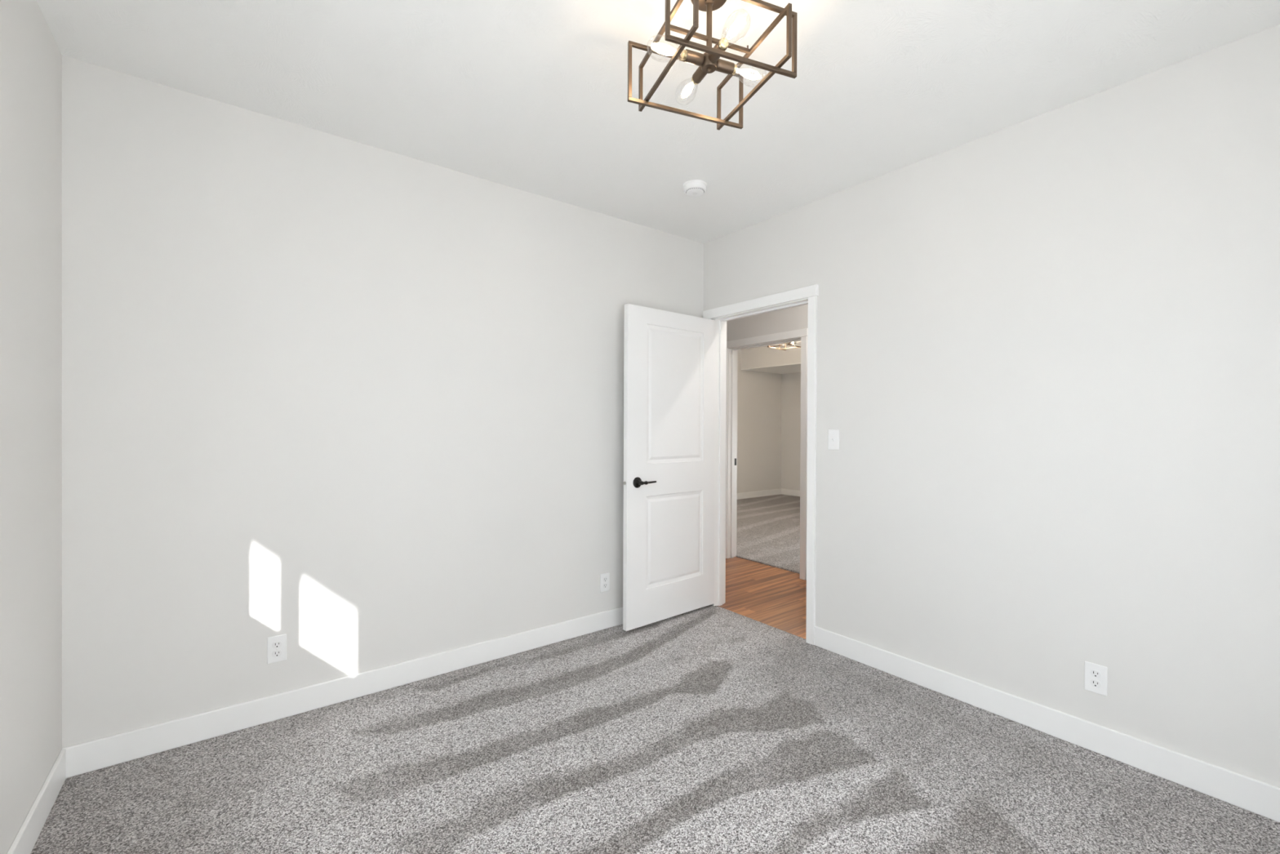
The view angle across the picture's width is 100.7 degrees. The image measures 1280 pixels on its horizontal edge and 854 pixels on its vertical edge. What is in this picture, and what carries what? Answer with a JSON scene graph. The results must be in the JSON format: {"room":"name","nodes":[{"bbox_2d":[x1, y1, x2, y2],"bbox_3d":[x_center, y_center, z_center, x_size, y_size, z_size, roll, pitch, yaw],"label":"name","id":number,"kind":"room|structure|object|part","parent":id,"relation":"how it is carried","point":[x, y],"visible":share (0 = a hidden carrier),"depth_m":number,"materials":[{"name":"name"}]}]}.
{"room":"empty bedroom","nodes":[
{"label":"empty bedroom","id":0,"kind":"room"},
{"bbox_2d":[0,0,62,853],"bbox_3d":[-1.094,0.076,0.509,0.140,2.800,3.420,0,0,-38],"label":"wall","id":1,"kind":"structure","parent":0,"point":[31,58],"depth_m":1.60,"materials":[{"name":"paint"}]},
{"bbox_2d":[7,748,66,853],"bbox_3d":[-1.076,1.221,0.611,0.012,0.110,3.267,0,0,-38],"label":"baseboard","id":2,"kind":"structure","parent":1,"relation":"attached to","point":[31,828],"depth_m":1.66,"materials":[{"name":"white paint"}]},
{"bbox_2d":[62,55,703,747],"bbox_3d":[-0.868,0.068,2.926,3.442,2.800,0.140,0,0,-38],"label":"wall","id":3,"kind":"structure","parent":0,"point":[361,404],"depth_m":2.36,"materials":[{"name":"paint"}]},
{"bbox_2d":[266,633,286,663],"bbox_3d":[-1.572,0.961,2.299,0.070,0.114,0.008,0,0,-38],"label":"wall outlet","id":4,"kind":"object","parent":3,"relation":"attached to","point":[276,645],"visible":1,"depth_m":2.30,"materials":[{"name":"white plastic"}]},
{"bbox_2d":[271,649,281,657],"bbox_3d":[-1.571,0.980,2.296,0.035,0.028,0.002,0,0,-38],"label":"receptacle","id":5,"kind":"object","parent":4,"relation":"attached to","point":[275,653],"depth_m":2.30,"materials":[{"name":"white plastic"}]},
{"bbox_2d":[271,640,281,648],"bbox_3d":[-1.571,0.942,2.296,0.035,0.028,0.002,0,0,-38],"label":"receptacle","id":6,"kind":"object","parent":4,"relation":"attached to","point":[275,644],"depth_m":2.30,"materials":[{"name":"white plastic"}]},
{"bbox_2d":[61,606,622,777],"bbox_3d":[-0.813,1.212,2.881,3.196,0.110,0.012,0,0,-38],"label":"baseboard","id":7,"kind":"structure","parent":3,"relation":"attached to","point":[99,753],"depth_m":2.36,"materials":[{"name":"white paint"}]},
{"bbox_2d":[600,572,609,592],"bbox_3d":[-0.220,0.977,3.337,0.070,0.114,0.008,0,0,-38],"label":"wall outlet","id":8,"kind":"object","parent":3,"relation":"attached to","point":[604,578],"visible":1,"depth_m":3.33,"materials":[{"name":"white plastic"}]},
{"bbox_2d":[30,493,1279,853],"bbox_3d":[1.268,1.291,4.591,8.580,0.057,6.725,0,0,-38],"label":"floor","id":9,"kind":"structure","parent":0,"point":[709,729],"depth_m":1.96,"materials":[{"name":"carpet"}]},
{"bbox_2d":[35,0,1279,243],"bbox_3d":[0.179,-1.372,1.564,3.442,0.100,3.560,0,0,-38],"label":"ceiling","id":10,"kind":"structure","parent":0,"point":[528,95],"depth_m":1.99,"materials":[{"name":"white paint"}]},
{"bbox_2d":[683,179,706,196],"bbox_3d":[0.302,-1.302,2.913,0.132,0.050,0.132,0,0,3],"label":"smoke detector","id":11,"kind":"object","parent":10,"relation":"attached to","point":[694,188],"visible":1,"depth_m":2.87,"materials":[{"name":"white plastic"}]},
{"bbox_2d":[627,0,797,129],"bbox_3d":[0.209,-1.171,1.603,0.416,0.303,0.400,0,0,-22],"label":"ceiling light","id":12,"kind":"object","parent":10,"relation":"attached to","point":[708,62],"visible":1,"depth_m":1.59,"materials":[{"name":"brown metal"}]},
{"bbox_3d":[0.073,-1.104,1.550,0.011,0.146,0.398,0,0,-22],"label":"bar frame","id":13,"kind":"part","parent":12,"relation":"part of","materials":[{"name":"brown metal"}]},
{"bbox_2d":[654,43,705,66],"bbox_3d":[0.105,-1.102,1.568,0.179,0.065,0.086,0,0,-38],"label":"bulb","id":14,"kind":"object","parent":12,"relation":"attached to","point":[689,56],"depth_m":1.57,"materials":[{"name":"beige"}]},
{"bbox_3d":[0.156,-1.113,1.737,0.416,0.186,0.011,0,0,-22],"label":"bar frame","id":15,"kind":"part","parent":12,"relation":"part of","materials":[{"name":"brown metal"}]},
{"bbox_2d":[681,66,706,97],"bbox_3d":[0.173,-1.102,1.708,0.086,0.065,0.179,0,0,-38],"label":"bulb","id":16,"kind":"object","parent":12,"relation":"attached to","point":[700,73],"depth_m":1.65,"materials":[{"name":"beige"}]},
{"bbox_3d":[0.209,-1.206,1.603,0.028,0.177,0.028,0,0,-22],"label":"stem","id":17,"kind":"part","parent":12,"relation":"part of","materials":[{"name":"brown metal"}]},
{"bbox_2d":[708,18,742,62],"bbox_3d":[0.245,-1.101,1.500,0.086,0.065,0.179,0,0,-38],"label":"bulb","id":18,"kind":"object","parent":12,"relation":"attached to","point":[722,44],"depth_m":1.52,"materials":[{"name":"beige"}]},
{"bbox_3d":[0.261,-1.111,1.471,0.416,0.186,0.011,0,0,-22],"label":"bar frame","id":19,"kind":"part","parent":12,"relation":"part of","materials":[{"name":"brown metal"}]},
{"bbox_2d":[715,58,759,79],"bbox_3d":[0.313,-1.101,1.640,0.179,0.065,0.086,0,0,-38],"label":"bulb","id":20,"kind":"object","parent":12,"relation":"attached to","point":[723,66],"depth_m":1.62,"materials":[{"name":"beige"}]},
{"bbox_3d":[0.344,-1.103,1.657,0.011,0.146,0.398,0,0,-22],"label":"bar frame","id":21,"kind":"part","parent":12,"relation":"part of","materials":[{"name":"brown metal"}]},
{"bbox_2d":[737,349,782,493],"bbox_3d":[0.979,0.052,8.662,4.281,2.800,0.100,0,0,-38],"label":"wall","id":22,"kind":"structure","parent":0,"point":[758,393],"depth_m":9.47,"materials":[{"name":"paint"}]},
{"bbox_2d":[737,488,781,499],"bbox_3d":[0.969,1.196,8.592,4.181,0.110,0.012,0,0,-38],"label":"baseboard","id":23,"kind":"structure","parent":22,"relation":"attached to","point":[774,491],"depth_m":9.47,"materials":[{"name":"white paint"}]},
{"bbox_2d":[726,304,808,481],"bbox_3d":[1.151,0.068,4.829,0.115,2.800,6.100,0,0,-38],"label":"wall","id":24,"kind":"structure","parent":0,"point":[793,318],"depth_m":4.73,"materials":[{"name":"paint"}]},
{"bbox_2d":[725,328,808,580],"bbox_3d":[1.147,0.227,4.830,0.154,2.098,0.964,0,0,-38],"label":"door frame","id":25,"kind":"structure","parent":24,"relation":"attached to","point":[801,335],"depth_m":5.01,"materials":[{"name":"white paint"}]},
{"bbox_3d":[0.825,0.255,5.146,0.016,2.029,0.055,0,0,-38],"label":"casing","id":26,"kind":"part","parent":25,"relation":"part of","materials":[{"name":"white paint"}]},
{"bbox_3d":[1.202,0.225,4.871,0.016,2.094,0.963,0,0,-38],"label":"casing","id":27,"kind":"part","parent":25,"relation":"part of","materials":[{"name":"white paint"}]},
{"bbox_3d":[1.099,-0.790,4.785,0.022,0.064,0.964,0,0,-38],"label":"head casing","id":28,"kind":"part","parent":25,"relation":"part of","materials":[{"name":"white paint"}]},
{"bbox_3d":[1.368,0.260,4.437,0.016,2.029,0.055,0,0,-38],"label":"casing","id":29,"kind":"part","parent":25,"relation":"part of","materials":[{"name":"white paint"}]},
{"bbox_2d":[740,341,800,368],"bbox_3d":[3.329,-1.161,8.034,1.121,0.348,3.745,0,0,-38],"label":"wall","id":30,"kind":"structure","parent":0,"point":[763,356],"depth_m":8.68,"materials":[{"name":"paint"}]},
{"bbox_2d":[741,363,800,373],"bbox_3d":[3.329,-0.981,8.035,1.120,0.012,3.745,0,0,-38],"label":"ceiling","id":31,"kind":"structure","parent":0,"point":[795,367],"depth_m":9.06,"materials":[{"name":"white paint"}]},
{"bbox_2d":[781,372,800,490],"bbox_3d":[3.839,0.065,8.371,0.100,2.800,3.845,0,0,-38],"label":"wall","id":32,"kind":"structure","parent":0,"point":[791,382],"depth_m":9.70,"materials":[{"name":"paint"}]},
{"bbox_2d":[781,488,799,496],"bbox_3d":[3.762,1.209,8.375,0.012,0.110,3.732,0,0,-38],"label":"baseboard","id":33,"kind":"structure","parent":32,"relation":"attached to","point":[784,491],"depth_m":9.68,"materials":[{"name":"white paint"}]},
{"bbox_2d":[703,24,1279,787],"bbox_3d":[1.539,0.079,2.530,0.105,2.800,3.420,0,0,-38],"label":"wall","id":34,"kind":"structure","parent":0,"point":[1048,344],"depth_m":2.16,"materials":[{"name":"paint"}]},
{"bbox_2d":[622,303,715,631],"bbox_3d":[0.212,0.248,3.509,0.810,2.003,0.154,0,0,-40],"label":"door","id":35,"kind":"structure","parent":34,"relation":"in","point":[669,357],"depth_m":3.47,"materials":[{"name":"white paint"}]},
{"bbox_3d":[0.001,0.344,3.273,0.067,0.067,0.056,0,0,-40],"label":"lever handle","id":36,"kind":"part","parent":35,"relation":"part of","materials":[{"name":"black metal"}]},
{"bbox_3d":[0.059,0.345,3.296,0.119,0.022,0.023,0,0,-40],"label":"lever","id":37,"kind":"part","parent":35,"relation":"part of","materials":[{"name":"black metal"}]},
{"bbox_2d":[702,284,818,644],"bbox_3d":[0.791,0.224,3.501,0.144,2.112,0.939,0,0,-38],"label":"door frame","id":38,"kind":"structure","parent":34,"relation":"attached to","point":[808,295],"depth_m":3.42,"materials":[{"name":"white paint"}]},
{"bbox_3d":[0.853,0.222,3.524,0.016,2.108,0.900,0,0,-38],"label":"casing","id":39,"kind":"part","parent":38,"relation":"part of","materials":[{"name":"white paint"}]},
{"bbox_3d":[0.747,-0.800,3.459,0.022,0.064,0.939,0,0,-38],"label":"head casing","id":40,"kind":"part","parent":38,"relation":"part of","materials":[{"name":"white paint"}]},
{"bbox_3d":[1.009,0.257,3.120,0.016,2.043,0.053,0,0,-38],"label":"casing","id":41,"kind":"part","parent":38,"relation":"part of","materials":[{"name":"white paint"}]},
{"bbox_2d":[827,429,839,449],"bbox_3d":[1.093,0.072,3.007,0.020,0.114,0.070,0,0,-38],"label":"light switch","id":42,"kind":"object","parent":34,"relation":"attached to","point":[833,434],"visible":1,"depth_m":3.01,"materials":[{"name":"white plastic"}]},
{"bbox_2d":[814,626,1279,822],"bbox_3d":[1.733,1.226,2.179,0.012,0.110,2.334,0,0,-38],"label":"baseboard","id":43,"kind":"structure","parent":34,"relation":"attached to","point":[1255,796],"depth_m":2.13,"materials":[{"name":"white paint"}]},
{"bbox_2d":[1084,661,1107,696],"bbox_3d":[1.800,0.993,2.096,0.008,0.114,0.070,0,0,-38],"label":"wall outlet","id":44,"kind":"object","parent":34,"relation":"attached to","point":[1095,675],"visible":1,"depth_m":2.09,"materials":[{"name":"white plastic"}]},
{"bbox_2d":[1089,679,1101,688],"bbox_3d":[1.798,1.012,2.094,0.002,0.028,0.035,0,0,-38],"label":"receptacle","id":45,"kind":"object","parent":44,"relation":"attached to","point":[1094,683],"depth_m":2.09,"materials":[{"name":"white plastic"}]},
{"bbox_2d":[1089,669,1101,678],"bbox_3d":[1.798,0.974,2.094,0.002,0.028,0.035,0,0,-38],"label":"receptacle","id":46,"kind":"object","parent":44,"relation":"attached to","point":[1094,673],"depth_m":2.09,"materials":[{"name":"white plastic"}]},
{"bbox_3d":[2.156,-1.387,7.131,4.281,0.100,3.945,0,0,-38],"label":"ceiling","id":47,"kind":"structure","parent":0,"visible":0},
{"bbox_2d":[767,342,800,350],"bbox_3d":[1.923,-1.185,6.938,0.416,0.303,0.400,0,0,-44],"label":"ceiling light","id":48,"kind":"object","parent":47,"relation":"attached to","point":[788,344],"visible":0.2,"depth_m":6.94,"materials":[{"name":"brown metal"}]},
{"bbox_3d":[1.823,-1.127,7.041,0.416,0.186,0.011,0,0,-44],"label":"bar frame","id":49,"kind":"part","parent":48,"relation":"part of","materials":[{"name":"brown metal"}]},
{"bbox_3d":[1.818,-1.118,6.837,0.011,0.146,0.398,0,0,-44],"label":"bar frame","id":50,"kind":"part","parent":48,"relation":"part of","materials":[{"name":"brown metal"}]}
]}

